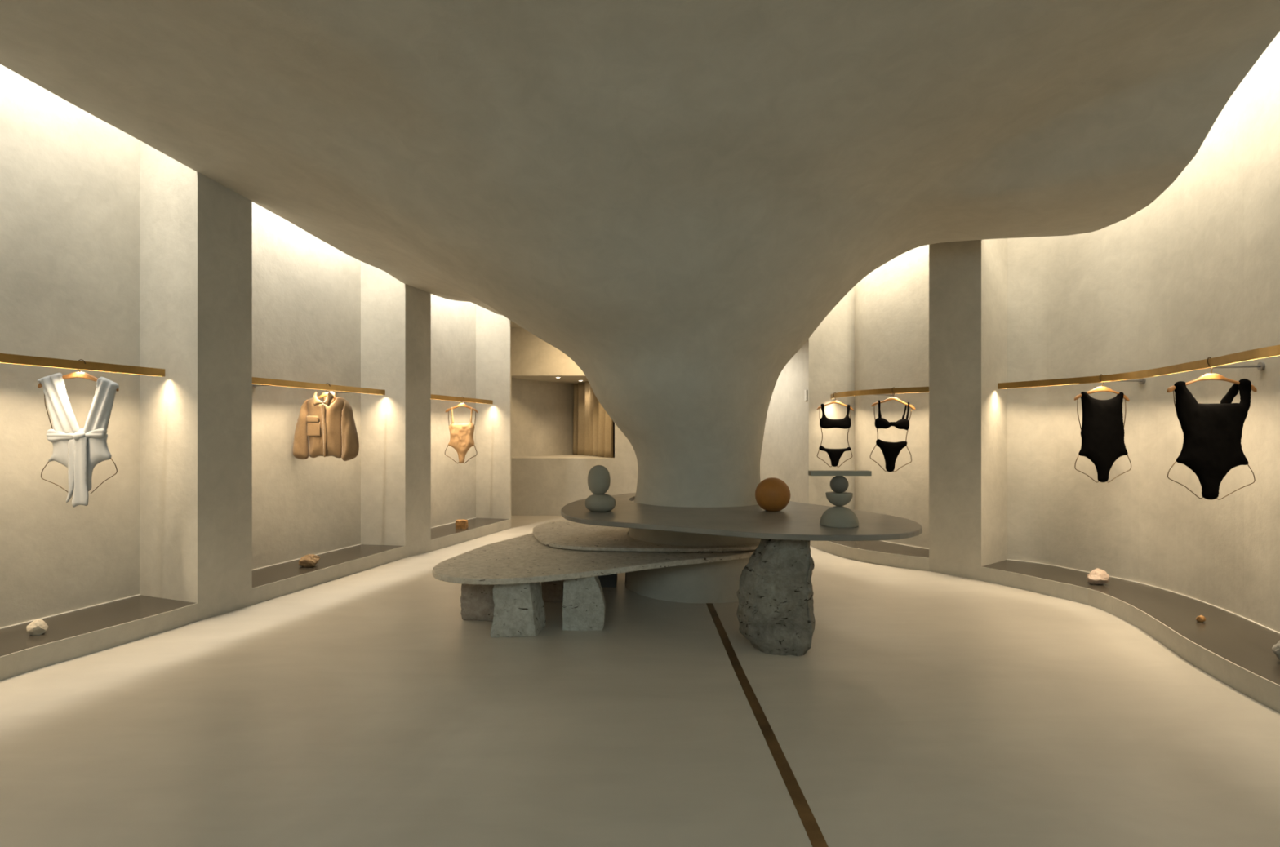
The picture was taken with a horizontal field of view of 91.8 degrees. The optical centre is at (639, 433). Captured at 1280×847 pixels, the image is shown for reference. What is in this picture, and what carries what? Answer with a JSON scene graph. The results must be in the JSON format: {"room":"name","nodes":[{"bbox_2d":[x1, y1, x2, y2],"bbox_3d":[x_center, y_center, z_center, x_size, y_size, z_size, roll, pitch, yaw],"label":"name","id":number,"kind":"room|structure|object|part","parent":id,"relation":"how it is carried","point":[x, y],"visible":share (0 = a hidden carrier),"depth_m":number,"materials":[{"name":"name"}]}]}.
{"room":"clothing store","nodes":[
{"label":"clothing store","id":0,"kind":"room"},
{"bbox_2d":[0,64,511,680],"bbox_3d":[-3.061,-0.875,4.220,1.097,4.250,10.837,0,0,11],"label":"wall","id":1,"kind":"structure","parent":0,"point":[114,250],"depth_m":4.27,"materials":[{"name":"paint"}]},
{"bbox_2d":[26,619,48,635],"bbox_3d":[-3.383,1.087,3.481,0.089,0.085,0.071,0,0,0],"label":"rock","id":2,"kind":"object","parent":1,"relation":"on","point":[37,627],"visible":1,"depth_m":3.46,"materials":[{"name":"beige stone"}]},
{"bbox_2d":[0,353,164,377],"bbox_3d":[-3.775,-0.400,2.783,0.284,0.066,3.016,0,0,17],"label":"rail","id":3,"kind":"object","parent":1,"relation":"attached to","point":[4,357],"visible":1,"depth_m":3.70,"materials":[{"name":"gold metal"}]},
{"bbox_2d":[37,359,119,493],"bbox_3d":[-3.368,-0.035,3.719,0.485,0.818,0.033,0,0,0],"label":"clothes hanger","id":4,"kind":"object","parent":3,"relation":"hanging from","point":[75,375],"visible":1,"depth_m":3.71,"materials":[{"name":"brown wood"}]},
{"bbox_2d":[37,373,119,507],"bbox_3d":[-3.365,0.040,3.705,0.483,0.803,0.073,0,0,0],"label":"white swimsuit","id":5,"kind":"object","parent":4,"relation":"hanging from","point":[79,450],"visible":1,"depth_m":3.69,"materials":[{"name":"fabric"}]},
{"bbox_3d":[-3.482,-0.172,3.710,0.249,0.379,0.041,0,0,0],"label":"shoulder panel","id":6,"kind":"part","parent":5,"relation":"part of","materials":[{"name":"white fabric"}]},
{"bbox_3d":[-3.236,-0.161,3.710,0.226,0.355,0.041,0,0,0],"label":"shoulder panel","id":7,"kind":"part","parent":5,"relation":"part of","materials":[{"name":"white fabric"}]},
{"bbox_2d":[298,554,320,567],"bbox_3d":[-2.807,1.077,5.257,0.167,0.106,0.134,0,0,0],"label":"rock","id":8,"kind":"object","parent":1,"relation":"on","point":[309,560],"visible":1,"depth_m":5.21,"materials":[{"name":"beige stone"}]},
{"bbox_2d":[252,377,385,395],"bbox_3d":[-2.922,-0.400,5.492,0.292,0.066,1.592,0,0,17],"label":"rail","id":9,"kind":"object","parent":1,"relation":"attached to","point":[256,381],"visible":0.81,"depth_m":5.34,"materials":[{"name":"gold metal"}]},
{"bbox_2d":[317,383,336,399],"bbox_3d":[-2.784,-0.351,5.504,0.317,0.186,0.033,0,0,0],"label":"clothes hanger","id":10,"kind":"object","parent":9,"relation":"hanging from","point":[325,394],"visible":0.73,"depth_m":5.50,"materials":[{"name":"brown wood"}]},
{"bbox_2d":[292,391,359,461],"bbox_3d":[-2.780,-0.061,5.485,0.584,0.619,0.134,0,0,0],"label":"jacket","id":11,"kind":"object","parent":10,"relation":"hanging from","point":[330,426],"visible":1,"depth_m":5.46,"materials":[{"name":"fabric"}]},
{"bbox_2d":[455,519,468,528],"bbox_3d":[-2.115,1.075,7.351,0.133,0.110,0.107,0,0,0],"label":"block","id":12,"kind":"object","parent":1,"relation":"on","point":[460,524],"visible":1,"depth_m":7.30,"materials":[{"name":"brown wood"}]},
{"bbox_2d":[431,394,493,404],"bbox_3d":[-2.300,-0.400,7.504,0.303,0.066,1.489,0,0,17],"label":"rail","id":13,"kind":"object","parent":1,"relation":"attached to","point":[460,400],"visible":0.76,"depth_m":7.48,"materials":[{"name":"gold metal"}]},
{"bbox_2d":[444,396,478,463],"bbox_3d":[-2.161,-0.038,7.499,0.404,0.813,0.033,0,0,0],"label":"clothes hanger","id":14,"kind":"object","parent":13,"relation":"hanging from","point":[464,405],"visible":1,"depth_m":7.50,"materials":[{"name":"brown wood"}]},
{"bbox_2d":[448,407,474,463],"bbox_3d":[-2.161,0.024,7.491,0.321,0.682,0.064,0,0,0],"label":"bodysuit","id":15,"kind":"object","parent":14,"relation":"hanging from","point":[461,435],"visible":1,"depth_m":7.47,"materials":[{"name":"fabric"}]},
{"bbox_2d":[511,328,638,515],"bbox_3d":[-0.565,-0.875,10.500,3.530,4.250,2.200,0,0,0],"label":"wall","id":16,"kind":"structure","parent":0,"point":[547,477],"depth_m":9.40,"materials":[{"name":"paint"}]},
{"bbox_2d":[573,382,613,457],"bbox_3d":[-0.787,-0.248,10.283,0.137,1.245,1.654,0,0,-25],"label":"curtain","id":17,"kind":"object","parent":16,"relation":"hanging from","point":[593,427],"visible":0.8,"depth_m":10.30,"materials":[{"name":"fabric"}]},
{"bbox_2d":[0,515,1279,846],"bbox_3d":[0.000,1.250,4.200,9.200,0.001,10.800,0,0,0],"label":"floor","id":18,"kind":"structure","parent":0,"point":[923,708],"depth_m":2.60,"materials":[{"name":"beige concrete"}]},
{"bbox_2d":[460,583,494,622],"bbox_3d":[-1.047,1.079,4.239,0.275,0.343,0.285,0,0,8],"label":"support block","id":19,"kind":"object","parent":18,"relation":"on","point":[477,602],"visible":0.41,"depth_m":4.11,"materials":[{"name":"stone"}]},
{"bbox_2d":[490,582,546,637],"bbox_3d":[-0.760,1.079,3.919,0.308,0.343,0.267,0,0,0],"label":"support block","id":20,"kind":"object","parent":18,"relation":"on","point":[518,608],"visible":0.91,"depth_m":3.80,"materials":[{"name":"stone"}]},
{"bbox_2d":[432,533,754,585],"bbox_3d":[-0.260,0.888,4.982,2.849,0.036,1.860,0,0,-28],"label":"tabletop","id":21,"kind":"object","parent":20,"relation":"on","point":[523,559],"visible":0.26,"depth_m":4.21,"materials":[{"name":"stone"}]},
{"bbox_2d":[533,520,759,552],"bbox_3d":[0.105,0.849,5.333,2.095,0.027,1.692,0,0,0],"label":"disc","id":22,"kind":"object","parent":21,"relation":"on","point":[561,534],"visible":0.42,"depth_m":4.78,"materials":[{"name":"stone"}]},
{"bbox_2d":[541,580,564,602],"bbox_3d":[-0.579,1.079,4.692,0.306,0.343,0.263,0,0,0],"label":"support block","id":23,"kind":"object","parent":18,"relation":"on","point":[552,591],"visible":0.16,"depth_m":4.58,"materials":[{"name":"stone"}]},
{"bbox_2d":[562,576,605,631],"bbox_3d":[-0.356,1.079,4.031,0.274,0.343,0.234,0,0,0],"label":"support block","id":24,"kind":"object","parent":18,"relation":"on","point":[584,605],"visible":0.93,"depth_m":3.92,"materials":[{"name":"stone"}]},
{"bbox_2d":[597,573,617,587],"bbox_3d":[-0.346,1.079,5.140,0.308,0.343,0.240,0,0,0],"label":"support block","id":25,"kind":"object","parent":18,"relation":"on","point":[610,580],"visible":0.21,"depth_m":5.02,"materials":[{"name":"grey stone"}]},
{"bbox_2d":[532,288,834,603],"bbox_3d":[0.345,0.125,5.160,2.439,2.250,2.474,0,0,0],"label":"column","id":26,"kind":"structure","parent":18,"relation":"on","point":[689,380],"depth_m":4.56,"materials":[{"name":"paint"}]},
{"bbox_2d":[706,603,828,846],"bbox_3d":[0.541,1.254,1.700,0.058,0.012,5.801,0,0,-1],"label":"trim","id":27,"kind":"structure","parent":18,"relation":"on","point":[815,837],"depth_m":2.44,"materials":[{"name":"gold metal"}]},
{"bbox_2d":[736,538,815,656],"bbox_3d":[0.802,0.916,3.683,0.466,0.667,0.433,0,0,0],"label":"stone table leg","id":28,"kind":"object","parent":18,"relation":"on","point":[775,612],"visible":0.94,"depth_m":3.50,"materials":[{"name":"stone"}]},
{"bbox_2d":[560,493,922,541],"bbox_3d":[0.453,0.566,4.465,1.969,0.032,2.768,0,0,-26],"label":"tabletop","id":29,"kind":"object","parent":28,"relation":"on","point":[797,521],"visible":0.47,"depth_m":3.88,"materials":[{"name":"grey stone"}]},
{"bbox_2d":[585,465,615,512],"bbox_3d":[-0.279,0.388,4.370,0.216,0.325,0.216,0,0,0],"label":"sculpture","id":30,"kind":"object","parent":29,"relation":"on","point":[598,477],"visible":1,"depth_m":4.30,"materials":[{"name":"grey stone"}]},
{"bbox_2d":[755,477,790,511],"bbox_3d":[0.942,0.433,4.400,0.246,0.234,0.246,0,0,0],"label":"ball","id":31,"kind":"object","parent":29,"relation":"on","point":[771,494],"visible":1,"depth_m":4.31,"materials":[{"name":"orange wood"}]},
{"bbox_2d":[808,471,871,528],"bbox_3d":[1.191,0.388,3.700,0.359,0.325,0.223,0,0,0],"label":"sculpture","id":32,"kind":"object","parent":29,"relation":"on","point":[838,516],"visible":1,"depth_m":3.65,"materials":[{"name":"grey stone"}]},
{"bbox_2d":[825,492,853,506],"bbox_3d":[1.189,0.396,3.700,0.156,0.079,0.156,0,0,0],"label":"bowl","id":33,"kind":"object","parent":32,"relation":"on","point":[837,499],"depth_m":3.65,"materials":[{"name":"grey ceramic"}]},
{"bbox_2d":[0,0,1279,335],"bbox_3d":[-0.140,-1.402,4.080,6.990,1.173,10.805,0,0,0],"label":"ceiling","id":34,"kind":"structure","parent":0,"point":[526,162],"depth_m":3.09,"materials":[{"name":"paint"}]},
{"bbox_2d":[760,31,1279,712],"bbox_3d":[2.888,-0.875,4.311,1.875,4.250,10.880,0,0,-13],"label":"wall","id":35,"kind":"structure","parent":0,"point":[993,485],"depth_m":5.01,"materials":[{"name":"paint"}]},
{"bbox_2d":[804,390,807,400],"bbox_3d":[1.881,-0.430,7.035,0.010,0.121,0.070,0,0,-2],"label":"light switch","id":36,"kind":"object","parent":35,"relation":"attached to","point":[805,391],"visible":1,"depth_m":7.02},
{"bbox_2d":[830,386,928,399],"bbox_3d":[2.437,-0.400,6.269,0.392,0.066,1.436,0,0,-38],"label":"rail","id":37,"kind":"object","parent":35,"relation":"attached to","point":[885,392],"visible":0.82,"depth_m":6.08,"materials":[{"name":"gold metal"}]},
{"bbox_2d":[816,392,853,467],"bbox_3d":[2.117,-0.037,6.724,0.405,0.815,0.033,0,0,0],"label":"clothes hanger","id":38,"kind":"object","parent":37,"relation":"hanging from","point":[835,401],"visible":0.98,"depth_m":6.72,"materials":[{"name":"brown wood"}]},
{"bbox_2d":[819,404,850,429],"bbox_3d":[2.118,-0.183,6.722,0.340,0.274,0.040,0,0,0],"label":"sports bra","id":39,"kind":"object","parent":38,"relation":"hanging from","point":[824,423],"visible":1,"depth_m":6.71,"materials":[{"name":"black fabric"}]},
{"bbox_2d":[818,445,851,466],"bbox_3d":[2.115,0.249,6.722,0.349,0.229,0.040,0,0,0],"label":"bikini brief","id":40,"kind":"object","parent":38,"relation":"hanging from","point":[834,455],"visible":1,"depth_m":6.71,"materials":[{"name":"black fabric"}]},
{"bbox_2d":[870,386,915,472],"bbox_3d":[2.436,-0.034,5.977,0.440,0.821,0.033,0,0,0],"label":"clothes hanger","id":41,"kind":"object","parent":37,"relation":"hanging from","point":[911,406],"visible":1,"depth_m":5.98,"materials":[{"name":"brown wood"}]},
{"bbox_2d":[875,439,906,471],"bbox_3d":[2.425,0.216,5.975,0.300,0.318,0.043,0,0,0],"label":"bikini brief","id":42,"kind":"object","parent":41,"relation":"hanging from","point":[891,451],"visible":1,"depth_m":5.96,"materials":[{"name":"black fabric"}]},
{"bbox_2d":[875,400,909,430],"bbox_3d":[2.430,-0.173,5.970,0.336,0.291,0.062,0,0,0],"label":"bikini top","id":43,"kind":"object","parent":41,"relation":"hanging from","point":[880,423],"visible":1,"depth_m":5.95,"materials":[{"name":"black fabric"}]},
{"bbox_2d":[875,417,909,430],"bbox_3d":[2.430,-0.090,5.974,0.335,0.124,0.054,0,0,0],"label":"cup","id":44,"kind":"object","parent":43,"relation":"on","point":[880,423],"depth_m":5.95,"materials":[{"name":"black fabric"}]},
{"bbox_2d":[1086,568,1109,584],"bbox_3d":[3.420,1.071,4.640,0.153,0.118,0.122,0,0,0],"label":"rock","id":45,"kind":"object","parent":35,"relation":"on","point":[1097,576],"visible":1,"depth_m":4.61,"materials":[{"name":"stone"}]},
{"bbox_2d":[997,345,1279,389],"bbox_3d":[3.432,-0.400,3.238,0.683,0.066,4.278,0,0,0],"label":"rail","id":46,"kind":"object","parent":35,"relation":"attached to","point":[1272,351],"visible":1,"depth_m":4.02,"materials":[{"name":"gold metal"}]},
{"bbox_2d":[1074,373,1131,482],"bbox_3d":[3.473,-0.036,4.652,0.432,0.816,0.033,0,0,0],"label":"clothes hanger","id":47,"kind":"object","parent":46,"relation":"hanging from","point":[1101,388],"visible":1,"depth_m":4.65,"materials":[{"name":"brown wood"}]},
{"bbox_2d":[1078,391,1128,482],"bbox_3d":[3.475,0.029,4.647,0.370,0.682,0.054,0,0,0],"label":"swimsuit","id":48,"kind":"object","parent":47,"relation":"hanging from","point":[1102,431],"visible":1,"depth_m":4.62,"materials":[{"name":"black fabric"}]},
{"bbox_2d":[1166,356,1257,499],"bbox_3d":[3.324,-0.028,3.603,0.523,0.832,0.033,0,0,0],"label":"clothes hanger","id":49,"kind":"object","parent":46,"relation":"hanging from","point":[1211,376],"visible":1,"depth_m":3.60,"materials":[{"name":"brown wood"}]},
{"bbox_2d":[1173,378,1251,500],"bbox_3d":[3.326,0.035,3.599,0.449,0.705,0.055,0,0,0],"label":"swimsuit","id":50,"kind":"object","parent":49,"relation":"hanging from","point":[1211,447],"visible":1,"depth_m":3.58,"materials":[{"name":"black fabric"}]},
{"bbox_2d":[1195,615,1205,622],"bbox_3d":[3.355,1.109,3.709,0.045,0.042,0.040,0,0,43],"label":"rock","id":51,"kind":"object","parent":35,"relation":"on","point":[1201,619],"visible":1,"depth_m":3.70,"materials":[{"name":"brown stone"}]},
{"bbox_2d":[1271,640,1279,661],"bbox_3d":[3.190,1.072,3.035,0.141,0.115,0.115,0,0,17],"label":"rock","id":52,"kind":"object","parent":35,"relation":"on","point":[1276,648],"visible":1,"depth_m":3.04,"materials":[{"name":"white stone"}]}
]}

